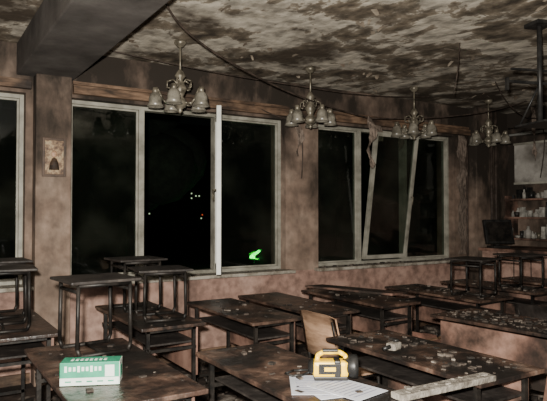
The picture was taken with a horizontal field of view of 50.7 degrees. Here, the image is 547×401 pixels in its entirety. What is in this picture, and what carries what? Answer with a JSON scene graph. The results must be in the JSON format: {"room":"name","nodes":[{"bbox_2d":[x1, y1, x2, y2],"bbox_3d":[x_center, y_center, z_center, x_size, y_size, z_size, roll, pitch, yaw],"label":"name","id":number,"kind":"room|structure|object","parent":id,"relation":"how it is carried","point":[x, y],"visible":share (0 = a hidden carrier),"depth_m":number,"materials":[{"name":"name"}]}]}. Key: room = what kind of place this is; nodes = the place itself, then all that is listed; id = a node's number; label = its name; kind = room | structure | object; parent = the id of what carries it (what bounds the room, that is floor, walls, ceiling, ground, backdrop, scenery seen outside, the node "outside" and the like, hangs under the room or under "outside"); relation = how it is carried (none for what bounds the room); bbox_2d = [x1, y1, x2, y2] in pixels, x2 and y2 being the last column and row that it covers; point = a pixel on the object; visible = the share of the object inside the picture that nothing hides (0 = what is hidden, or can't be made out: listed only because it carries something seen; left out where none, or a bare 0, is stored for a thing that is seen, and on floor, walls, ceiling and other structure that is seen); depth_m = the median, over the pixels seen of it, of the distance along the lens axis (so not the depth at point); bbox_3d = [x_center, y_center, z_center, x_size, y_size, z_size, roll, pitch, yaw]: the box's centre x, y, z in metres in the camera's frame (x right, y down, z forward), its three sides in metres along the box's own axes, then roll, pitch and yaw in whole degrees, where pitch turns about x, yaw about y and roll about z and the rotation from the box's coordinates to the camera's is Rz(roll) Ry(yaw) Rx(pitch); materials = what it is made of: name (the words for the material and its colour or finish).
{"room":"abandoned classroom","nodes":[
{"label":"abandoned classroom","id":0,"kind":"room"},
{"bbox_2d":[0,41,507,386],"bbox_3d":[-1.091,0.129,5.896,10.800,3.000,0.480,1,-1,-32],"label":"wall","id":1,"kind":"structure","parent":0,"point":[48,105],"depth_m":6.21,"materials":[{"name":"paint"}]},
{"bbox_2d":[0,92,23,285],"bbox_3d":[-3.380,-0.116,4.554,2.590,1.710,0.100,1,-1,-32],"label":"frame","id":2,"kind":"object","parent":1,"relation":"attached to","point":[19,99],"visible":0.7,"depth_m":5.19,"materials":[{"name":"white paint"}]},
{"bbox_2d":[0,76,31,89],"bbox_3d":[-3.882,-1.052,4.048,4.080,0.080,0.060,1,-1,-32],"label":"trim","id":3,"kind":"structure","parent":1,"relation":"attached to","point":[10,82],"depth_m":5.04,"materials":[{"name":"brown wood"}]},
{"bbox_2d":[0,285,33,292],"bbox_3d":[-3.295,0.754,4.399,2.710,0.035,0.220,1,-1,-32],"label":"sill","id":4,"kind":"structure","parent":1,"relation":"attached to","point":[8,288],"depth_m":4.96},
{"bbox_2d":[42,137,65,176],"bbox_3d":[-1.930,-0.379,5.079,0.200,0.340,0.086,1,-1,-32],"label":"wall picture","id":5,"kind":"object","parent":1,"relation":"attached to","point":[53,149],"visible":1,"depth_m":5.07,"materials":[{"name":"beige paper"}]},
{"bbox_2d":[70,100,280,276],"bbox_3d":[-0.950,-0.083,6.072,2.380,1.710,0.100,1,-1,-32],"label":"frame","id":6,"kind":"object","parent":1,"relation":"attached to","point":[139,111],"visible":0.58,"depth_m":6.21,"materials":[{"name":"white paint"}]},
{"bbox_2d":[70,269,295,287],"bbox_3d":[-0.865,0.787,5.917,2.500,0.035,0.220,1,-1,-32],"label":"sill","id":7,"kind":"structure","parent":1,"relation":"attached to","point":[282,271],"depth_m":6.01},
{"bbox_2d":[212,105,220,274],"bbox_3d":[-0.579,-0.093,5.815,0.085,1.600,0.760,0,-1,-7],"label":"casement","id":8,"kind":"object","parent":1,"relation":"attached to","point":[217,189],"visible":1,"depth_m":5.44,"materials":[{"name":"paint"}]},
{"bbox_2d":[0,320,435,387],"bbox_3d":[-1.420,1.577,5.551,9.910,0.090,0.025,1,-1,-32],"label":"baseboard","id":9,"kind":"structure","parent":1,"relation":"attached to","point":[10,380],"depth_m":5.72,"materials":[{"name":"brown wood"}]},
{"bbox_2d":[72,81,470,135],"bbox_3d":[0.468,-1.013,6.766,5.460,0.120,0.060,1,-1,-32],"label":"trim","id":10,"kind":"structure","parent":1,"relation":"attached to","point":[79,88],"depth_m":6.24,"materials":[{"name":"brown wood"}]},
{"bbox_2d":[294,123,304,155],"bbox_3d":[0.287,-0.731,6.588,0.151,0.450,0.060,1,-1,-32],"label":"strip","id":11,"kind":"object","parent":10,"relation":"hanging from","point":[301,137],"depth_m":6.59,"materials":[{"name":"beige paper"}]},
{"bbox_2d":[367,116,377,167],"bbox_3d":[1.130,-0.674,6.677,0.145,0.600,0.060,1,-1,-32],"label":"strip","id":12,"kind":"object","parent":10,"relation":"hanging from","point":[373,131],"depth_m":6.68,"materials":[{"name":"fabric"}]},
{"bbox_2d":[253,104,302,177],"bbox_3d":[0.066,-0.656,6.483,0.673,0.797,0.045,1,-1,-33],"label":"hanging cable","id":13,"kind":"object","parent":1,"relation":"hanging from","point":[253,104],"visible":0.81,"depth_m":6.66,"materials":[{"name":"black rubber"}]},
{"bbox_2d":[149,259,464,278],"bbox_3d":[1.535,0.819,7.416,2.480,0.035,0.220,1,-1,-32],"label":"sill","id":14,"kind":"structure","parent":1,"relation":"attached to","point":[422,262],"depth_m":7.18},
{"bbox_2d":[375,125,382,140],"bbox_3d":[1.307,-0.843,7.228,0.192,0.200,0.060,1,-1,-32],"label":"strip","id":15,"kind":"object","parent":1,"relation":"hanging from","point":[379,129],"visible":0.45,"depth_m":7.24,"materials":[{"name":"fabric"}]},
{"bbox_2d":[318,124,448,265],"bbox_3d":[1.450,-0.050,7.571,2.360,1.710,0.100,1,-1,-32],"label":"frame","id":16,"kind":"object","parent":1,"relation":"attached to","point":[356,132],"visible":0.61,"depth_m":7.70,"materials":[{"name":"white paint"}]},
{"bbox_2d":[362,132,418,258],"bbox_3d":[1.499,-0.050,7.380,0.740,1.588,0.279,1,-1,-32],"label":"casement","id":17,"kind":"object","parent":1,"relation":"attached to","point":[375,142],"visible":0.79,"depth_m":7.39,"materials":[{"name":"white paint"}]},
{"bbox_2d":[398,139,404,150],"bbox_3d":[1.596,-0.789,7.388,0.165,0.300,0.055,1,-1,-28],"label":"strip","id":18,"kind":"object","parent":1,"relation":"hanging from","point":[401,142],"visible":0.57,"depth_m":7.40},
{"bbox_2d":[456,135,467,253],"bbox_3d":[2.630,-0.080,8.032,0.236,1.650,0.040,1,-2,-35],"label":"curtain remnant","id":19,"kind":"object","parent":1,"relation":"hanging from","point":[461,149],"visible":1,"depth_m":8.03,"materials":[{"name":"brown fabric"}]},
{"bbox_2d":[466,136,468,278],"bbox_3d":[2.738,0.333,8.144,0.027,2.490,0.028,1,-1,-32],"label":"riser pipe","id":20,"kind":"object","parent":1,"relation":"attached to","point":[467,223],"visible":0.66,"depth_m":8.14,"materials":[{"name":"metal"}]},
{"bbox_2d":[490,110,498,244],"bbox_3d":[3.196,0.184,8.414,0.200,3.000,0.092,1,-1,-32],"label":"pipes","id":21,"kind":"object","parent":1,"relation":"attached to","point":[495,192],"visible":0.37,"depth_m":8.40,"materials":[{"name":"metal"}]},
{"bbox_2d":[0,324,538,400],"bbox_3d":[1.012,1.605,2.497,10.800,0.100,8.420,1,-1,-32],"label":"floor","id":22,"kind":"structure","parent":0,"point":[30,390],"depth_m":4.93,"materials":[{"name":"brown wood"}]},
{"bbox_2d":[0,309,57,400],"bbox_3d":[-1.855,1.204,3.933,0.550,0.762,1.120,1,-1,-32],"label":"school desk","id":23,"kind":"object","parent":22,"relation":"on","point":[41,333],"visible":0.64,"depth_m":3.71,"materials":[{"name":"wood"}]},
{"bbox_2d":[0,257,32,318],"bbox_3d":[-1.990,0.636,4.191,0.380,0.409,0.365,1,-2,-35],"label":"stool","id":24,"kind":"object","parent":23,"relation":"on","point":[15,260],"visible":0.77,"depth_m":4.15,"materials":[{"name":"metal"}]},
{"bbox_2d":[0,264,37,333],"bbox_3d":[-1.738,0.630,3.712,0.380,0.399,0.365,1,-1,-27],"label":"stool","id":25,"kind":"object","parent":23,"relation":"on","point":[22,269],"visible":1,"depth_m":3.65,"materials":[{"name":"metal"}]},
{"bbox_2d":[24,338,207,400],"bbox_3d":[-0.828,1.181,2.818,0.550,0.759,1.200,1,-1,-32],"label":"school desk","id":26,"kind":"object","parent":22,"relation":"on","point":[145,377],"visible":0.65,"depth_m":2.62,"materials":[{"name":"wood"}]},
{"bbox_2d":[60,356,121,385],"bbox_3d":[-0.805,0.754,2.557,0.253,0.101,0.103,0,-1,-8],"label":"carton","id":27,"kind":"object","parent":26,"relation":"on","point":[101,370],"visible":1,"depth_m":2.51,"materials":[{"name":"green cardboard"}]},
{"bbox_2d":[50,272,141,356],"bbox_3d":[-0.975,0.618,3.151,0.380,0.399,0.365,1,-2,-38],"label":"stool","id":28,"kind":"object","parent":26,"relation":"on","point":[111,279],"visible":0.98,"depth_m":3.12,"materials":[{"name":"metal"}]},
{"bbox_2d":[95,301,205,400],"bbox_3d":[-0.954,1.212,4.313,0.460,0.762,1.130,1,-1,-32],"label":"school desk","id":29,"kind":"object","parent":22,"relation":"on","point":[176,341],"visible":0.62,"depth_m":4.07,"materials":[{"name":"wood"}]},
{"bbox_2d":[104,255,167,312],"bbox_3d":[-1.077,0.647,4.503,0.380,0.399,0.365,1,-2,-35],"label":"stool","id":30,"kind":"object","parent":29,"relation":"on","point":[129,260],"visible":0.77,"depth_m":4.44,"materials":[{"name":"metal"}]},
{"bbox_2d":[129,265,193,322],"bbox_3d":[-0.805,0.659,4.106,0.380,0.359,0.365,1,-1,-25],"label":"stool","id":31,"kind":"object","parent":29,"relation":"on","point":[175,270],"visible":0.99,"depth_m":4.03,"materials":[{"name":"metal"}]},
{"bbox_2d":[187,298,300,389],"bbox_3d":[-0.259,1.217,4.512,0.430,0.762,1.130,1,-1,-32],"label":"school desk","id":32,"kind":"object","parent":22,"relation":"on","point":[245,323],"visible":0.59,"depth_m":4.39,"materials":[{"name":"wood"}]},
{"bbox_2d":[14,325,543,400],"bbox_3d":[1.013,1.573,4.671,6.431,0.076,3.841,1,-1,-32],"label":"rubble","id":33,"kind":"object","parent":22,"relation":"on","point":[534,395],"visible":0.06,"depth_m":4.78,"materials":[{"name":"grey concrete"}]},
{"bbox_2d":[238,292,359,354],"bbox_3d":[0.173,1.226,4.858,0.430,0.758,1.200,1,-1,-32],"label":"school desk","id":34,"kind":"object","parent":22,"relation":"on","point":[287,303],"visible":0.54,"depth_m":4.68,"materials":[{"name":"wood"}]},
{"bbox_2d":[195,343,422,400],"bbox_3d":[0.090,1.176,2.708,0.450,0.764,1.220,1,-1,-32],"label":"school desk","id":35,"kind":"object","parent":22,"relation":"on","point":[257,371],"visible":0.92,"depth_m":2.84,"materials":[{"name":"wood"}]},
{"bbox_2d":[284,349,358,380],"bbox_3d":[0.212,0.735,2.631,0.324,0.131,0.178,0,-1,0],"label":"torch","id":36,"kind":"object","parent":35,"relation":"on","point":[335,368],"visible":1,"depth_m":2.56,"materials":[{"name":"yellow plastic"}]},
{"bbox_2d":[289,375,387,400],"bbox_3d":[0.277,0.800,2.469,0.407,0.004,0.368,0,-1,0],"label":"paper sheets","id":37,"kind":"object","parent":35,"relation":"on","point":[323,390],"visible":0.9,"depth_m":2.44,"materials":[{"name":"white paper"}]},
{"bbox_2d":[391,372,495,400],"bbox_3d":[0.732,0.784,2.454,0.560,0.035,0.074,1,-1,-31],"label":"plank","id":38,"kind":"object","parent":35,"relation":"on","point":[409,393],"visible":1,"depth_m":2.42,"materials":[{"name":"beige wood"}]},
{"bbox_2d":[299,310,379,383],"bbox_3d":[0.455,1.166,3.951,0.460,0.840,0.400,1,-1,-32],"label":"chair","id":39,"kind":"object","parent":22,"relation":"on","point":[317,327],"visible":0.41,"depth_m":3.84,"materials":[{"name":"beige wood"}]},
{"bbox_2d":[301,289,420,384],"bbox_3d":[0.758,1.232,5.253,0.440,0.763,1.150,1,-1,-32],"label":"school desk","id":40,"kind":"object","parent":22,"relation":"on","point":[377,312],"visible":0.58,"depth_m":5.07,"materials":[{"name":"wood"}]},
{"bbox_2d":[305,284,407,295],"bbox_3d":[0.745,0.815,5.283,0.900,0.036,0.300,-1,-2,38],"label":"board","id":41,"kind":"object","parent":40,"relation":"on","point":[320,286],"visible":1,"depth_m":5.20,"materials":[{"name":"brown wood"}]},
{"bbox_2d":[412,331,440,342],"bbox_3d":[1.400,1.377,5.032,0.302,0.462,0.450,1,-2,-38],"label":"chair","id":42,"kind":"object","parent":22,"relation":"on","point":[427,336],"visible":0.16,"depth_m":5.04,"materials":[{"name":"beige wood"}]},
{"bbox_2d":[326,329,544,400],"bbox_3d":[0.814,1.186,3.125,0.480,0.764,1.120,1,-1,-32],"label":"school desk","id":43,"kind":"object","parent":22,"relation":"on","point":[419,361],"visible":0.93,"depth_m":3.01,"materials":[{"name":"wood"}]},
{"bbox_2d":[382,338,401,350],"bbox_3d":[0.631,0.774,3.084,0.057,0.053,0.125,-1,-2,41],"label":"mask","id":44,"kind":"object","parent":43,"relation":"on","point":[394,345],"visible":1,"depth_m":3.07,"materials":[{"name":"white fabric"}]},
{"bbox_2d":[385,284,512,332],"bbox_3d":[1.640,1.239,5.521,0.460,0.761,1.170,1,-1,-32],"label":"school desk","id":45,"kind":"object","parent":22,"relation":"on","point":[433,299],"visible":0.61,"depth_m":5.56,"materials":[{"name":"wood"}]},
{"bbox_2d":[444,256,501,297],"bbox_3d":[1.817,0.694,5.249,0.380,0.339,0.365,1,-2,-43],"label":"stool","id":46,"kind":"object","parent":45,"relation":"on","point":[482,260],"visible":1,"depth_m":5.23,"materials":[{"name":"metal"}]},
{"bbox_2d":[430,308,546,391],"bbox_3d":[1.686,1.204,3.976,0.500,0.764,1.100,1,-2,-36],"label":"school desk","id":47,"kind":"object","parent":22,"relation":"on","point":[522,348],"visible":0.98,"depth_m":3.91,"materials":[{"name":"wood"}]},
{"bbox_2d":[440,279,546,313],"bbox_3d":[2.335,1.248,6.003,0.450,0.764,1.150,1,-1,-32],"label":"school desk","id":48,"kind":"object","parent":22,"relation":"on","point":[536,297],"visible":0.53,"depth_m":5.94,"materials":[{"name":"wood"}]},
{"bbox_2d":[493,252,546,289],"bbox_3d":[2.477,0.705,5.779,0.380,0.339,0.365,1,-1,-23],"label":"stool","id":49,"kind":"object","parent":48,"relation":"on","point":[522,256],"visible":0.99,"depth_m":5.71,"materials":[{"name":"metal"}]},
{"bbox_2d":[478,246,546,286],"bbox_3d":[3.514,1.121,7.827,0.880,0.940,1.070,1,-1,-32],"label":"base cabinet","id":50,"kind":"object","parent":22,"relation":"on","point":[530,268],"visible":0.18,"depth_m":7.67,"materials":[{"name":"brown wood"}]},
{"bbox_2d":[482,220,514,247],"bbox_3d":[3.104,0.458,7.969,0.420,0.388,0.200,0,-1,-11],"label":"monitor","id":51,"kind":"object","parent":50,"relation":"on","point":[496,232],"visible":1,"depth_m":7.94,"materials":[{"name":"black plastic"}]},
{"bbox_2d":[497,276,546,331],"bbox_3d":[3.059,1.256,6.307,0.500,0.762,1.100,1,-1,-32],"label":"school desk","id":52,"kind":"object","parent":22,"relation":"on","point":[525,279],"visible":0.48,"depth_m":6.52,"materials":[{"name":"wood"}]},
{"bbox_2d":[514,304,546,337],"bbox_3d":[2.061,1.172,4.211,0.460,0.840,0.400,1,-1,-32],"label":"chair","id":53,"kind":"object","parent":22,"relation":"on","point":[539,312],"visible":0.16,"depth_m":4.14,"materials":[{"name":"wood"}]},
{"bbox_2d":[543,380,546,400],"bbox_3d":[1.565,1.245,2.979,0.150,0.590,0.500,0,-1,-18],"label":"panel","id":54,"kind":"object","parent":22,"relation":"on","point":[545,392],"visible":1,"depth_m":3.22,"materials":[{"name":"brown wood"}]},
{"bbox_2d":[0,0,546,113],"bbox_3d":[1.012,-1.519,2.565,10.800,0.150,8.420,1,-1,-32],"label":"ceiling","id":55,"kind":"structure","parent":0,"point":[322,33],"depth_m":5.07,"materials":[{"name":"paint"}]},
{"bbox_2d":[16,0,169,80],"bbox_3d":[0.080,-1.321,1.789,0.480,0.280,8.100,1,-1,-32],"label":"ceiling beam","id":56,"kind":"structure","parent":55,"relation":"attached to","point":[64,38],"depth_m":3.99,"materials":[{"name":"grey concrete"}]},
{"bbox_2d":[147,39,208,112],"bbox_3d":[-0.799,-1.073,5.039,0.543,0.635,0.527,-1,-2,41],"label":"chandelier","id":57,"kind":"object","parent":55,"relation":"hanging from","point":[175,102],"visible":1,"depth_m":4.97,"materials":[{"name":"metal"}]},
{"bbox_2d":[109,50,404,96],"bbox_3d":[0.223,-1.283,6.183,4.302,0.155,0.210,1,-1,-32],"label":"hanging cable","id":58,"kind":"object","parent":55,"relation":"hanging from","point":[109,50],"visible":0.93,"depth_m":5.75,"materials":[{"name":"black rubber"}]},
{"bbox_2d":[285,66,336,128],"bbox_3d":[0.382,-1.053,5.966,0.543,0.635,0.527,0,-1,6],"label":"chandelier","id":59,"kind":"object","parent":55,"relation":"hanging from","point":[295,116],"visible":0.99,"depth_m":5.91,"materials":[{"name":"metal"}]},
{"bbox_2d":[129,0,546,99],"bbox_3d":[1.856,-1.369,5.190,6.059,0.035,3.801,1,-1,-32],"label":"flakes","id":60,"kind":"object","parent":55,"relation":"attached to","point":[375,11],"visible":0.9,"depth_m":5.41,"materials":[{"name":"beige paint"}]},
{"bbox_2d":[165,3,526,118],"bbox_3d":[1.011,-1.165,5.951,0.911,0.405,5.759,-1,-2,45],"label":"hanging cable","id":61,"kind":"object","parent":55,"relation":"hanging from","point":[166,4],"visible":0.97,"depth_m":5.43,"materials":[{"name":"black rubber"}]},
{"bbox_2d":[391,86,437,139],"bbox_3d":[1.691,-1.033,6.885,0.527,0.635,0.543,1,-2,-38],"label":"chandelier","id":62,"kind":"object","parent":55,"relation":"hanging from","point":[429,130],"visible":1,"depth_m":6.83,"materials":[{"name":"metal"}]},
{"bbox_2d":[453,43,459,93],"bbox_3d":[1.660,-1.183,5.194,0.036,0.394,0.287,0,-1,6],"label":"hanging cable","id":63,"kind":"object","parent":55,"relation":"hanging from","point":[459,43],"visible":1,"depth_m":5.24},
{"bbox_2d":[468,99,510,147],"bbox_3d":[2.857,-1.016,7.657,0.543,0.635,0.527,-1,-1,29],"label":"chandelier","id":64,"kind":"object","parent":55,"relation":"hanging from","point":[491,139],"visible":1,"depth_m":7.59,"materials":[{"name":"metal"}]},
{"bbox_2d":[495,82,544,177],"bbox_3d":[3.180,-0.838,7.324,0.103,0.997,2.035,-1,-2,38],"label":"hanging cable","id":65,"kind":"object","parent":55,"relation":"hanging from","point":[495,82],"visible":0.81,"depth_m":7.47,"materials":[{"name":"black rubber"}]},
{"bbox_2d":[505,19,546,128],"bbox_3d":[2.090,-0.997,4.538,0.610,0.808,0.340,0,-1,-15],"label":"bracket","id":66,"kind":"object","parent":55,"relation":"attached to","point":[539,25],"visible":1,"depth_m":4.52,"materials":[{"name":"black metal"}]},
{"bbox_2d":[531,107,536,159],"bbox_3d":[3.645,-0.939,8.078,0.154,0.750,0.060,1,-1,-32],"label":"strip","id":67,"kind":"object","parent":55,"relation":"hanging from","point":[534,150],"visible":0.92,"depth_m":8.08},
{"bbox_2d":[507,107,546,246],"bbox_3d":[5.677,0.119,5.444,0.200,3.000,8.420,1,-1,-32],"label":"wall","id":68,"kind":"structure","parent":0,"point":[513,119],"depth_m":8.46,"materials":[{"name":"paint"}]},
{"bbox_2d":[504,196,546,240],"bbox_3d":[3.774,0.240,8.015,0.300,0.630,1.100,1,-1,-32],"label":"wall shelf","id":69,"kind":"object","parent":68,"relation":"attached to","point":[511,204],"visible":0.71,"depth_m":8.40,"materials":[{"name":"brown wood"}]},
{"bbox_2d":[511,186,546,238],"bbox_3d":[3.760,0.151,7.988,0.253,0.755,1.026,1,-1,-32],"label":"bottles","id":70,"kind":"object","parent":69,"relation":"on","point":[529,193],"visible":0.91,"depth_m":8.10,"materials":[{"name":"plastic"}]},
{"bbox_2d":[508,127,546,136],"bbox_3d":[4.176,-1.038,7.616,0.071,0.137,2.450,1,-1,-32],"label":"conduit","id":71,"kind":"object","parent":68,"relation":"attached to","point":[545,130],"visible":0.69,"depth_m":8.39,"materials":[{"name":"metal"}]},
{"bbox_2d":[513,140,546,184],"bbox_3d":[3.891,-0.549,8.082,0.050,0.610,1.160,1,-1,-32],"label":"board","id":72,"kind":"object","parent":68,"relation":"attached to","point":[527,169],"visible":1,"depth_m":8.36,"materials":[{"name":"white paint"}]},
{"label":"outside","id":73,"kind":"structure","parent":0,"visible":0},
{"bbox_2d":[0,231,436,278],"bbox_3d":[-10.039,3.017,44.317,110.000,0.100,74.100,1,-1,-32],"label":"ground","id":74,"kind":"structure","parent":73,"point":[88,255],"depth_m":31.71,"materials":[{"name":"black"}]},
{"bbox_2d":[72,107,206,271],"bbox_3d":[-4.292,-0.655,16.221,4.455,6.017,4.204,1,-1,-32],"label":"tree","id":75,"kind":"object","parent":74,"relation":"on","point":[103,141],"visible":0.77,"depth_m":15.13,"materials":[{"name":"green plant"}]},
{"bbox_2d":[0,108,436,240],"bbox_3d":[-2.353,-1.535,55.707,45.000,9.500,7.100,1,-1,-32],"label":"apartment block","id":76,"kind":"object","parent":74,"relation":"on","point":[245,153],"visible":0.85,"depth_m":50.63,"materials":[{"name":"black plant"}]},
{"bbox_2d":[249,249,261,264],"bbox_3d":[-0.616,2.066,19.998,0.507,0.742,0.120,1,-1,-32],"label":"signal light","id":77,"kind":"object","parent":74,"relation":"on","point":[257,252],"visible":0.99,"depth_m":19.96,"materials":[{"name":"green plastic"}]},
{"bbox_2d":[318,130,408,250],"bbox_3d":[3.611,-0.943,30.262,5.679,7.206,5.355,1,-1,-32],"label":"tree","id":78,"kind":"object","parent":74,"relation":"on","point":[335,149],"visible":0.73,"depth_m":28.77,"materials":[{"name":"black plant"}]}
]}

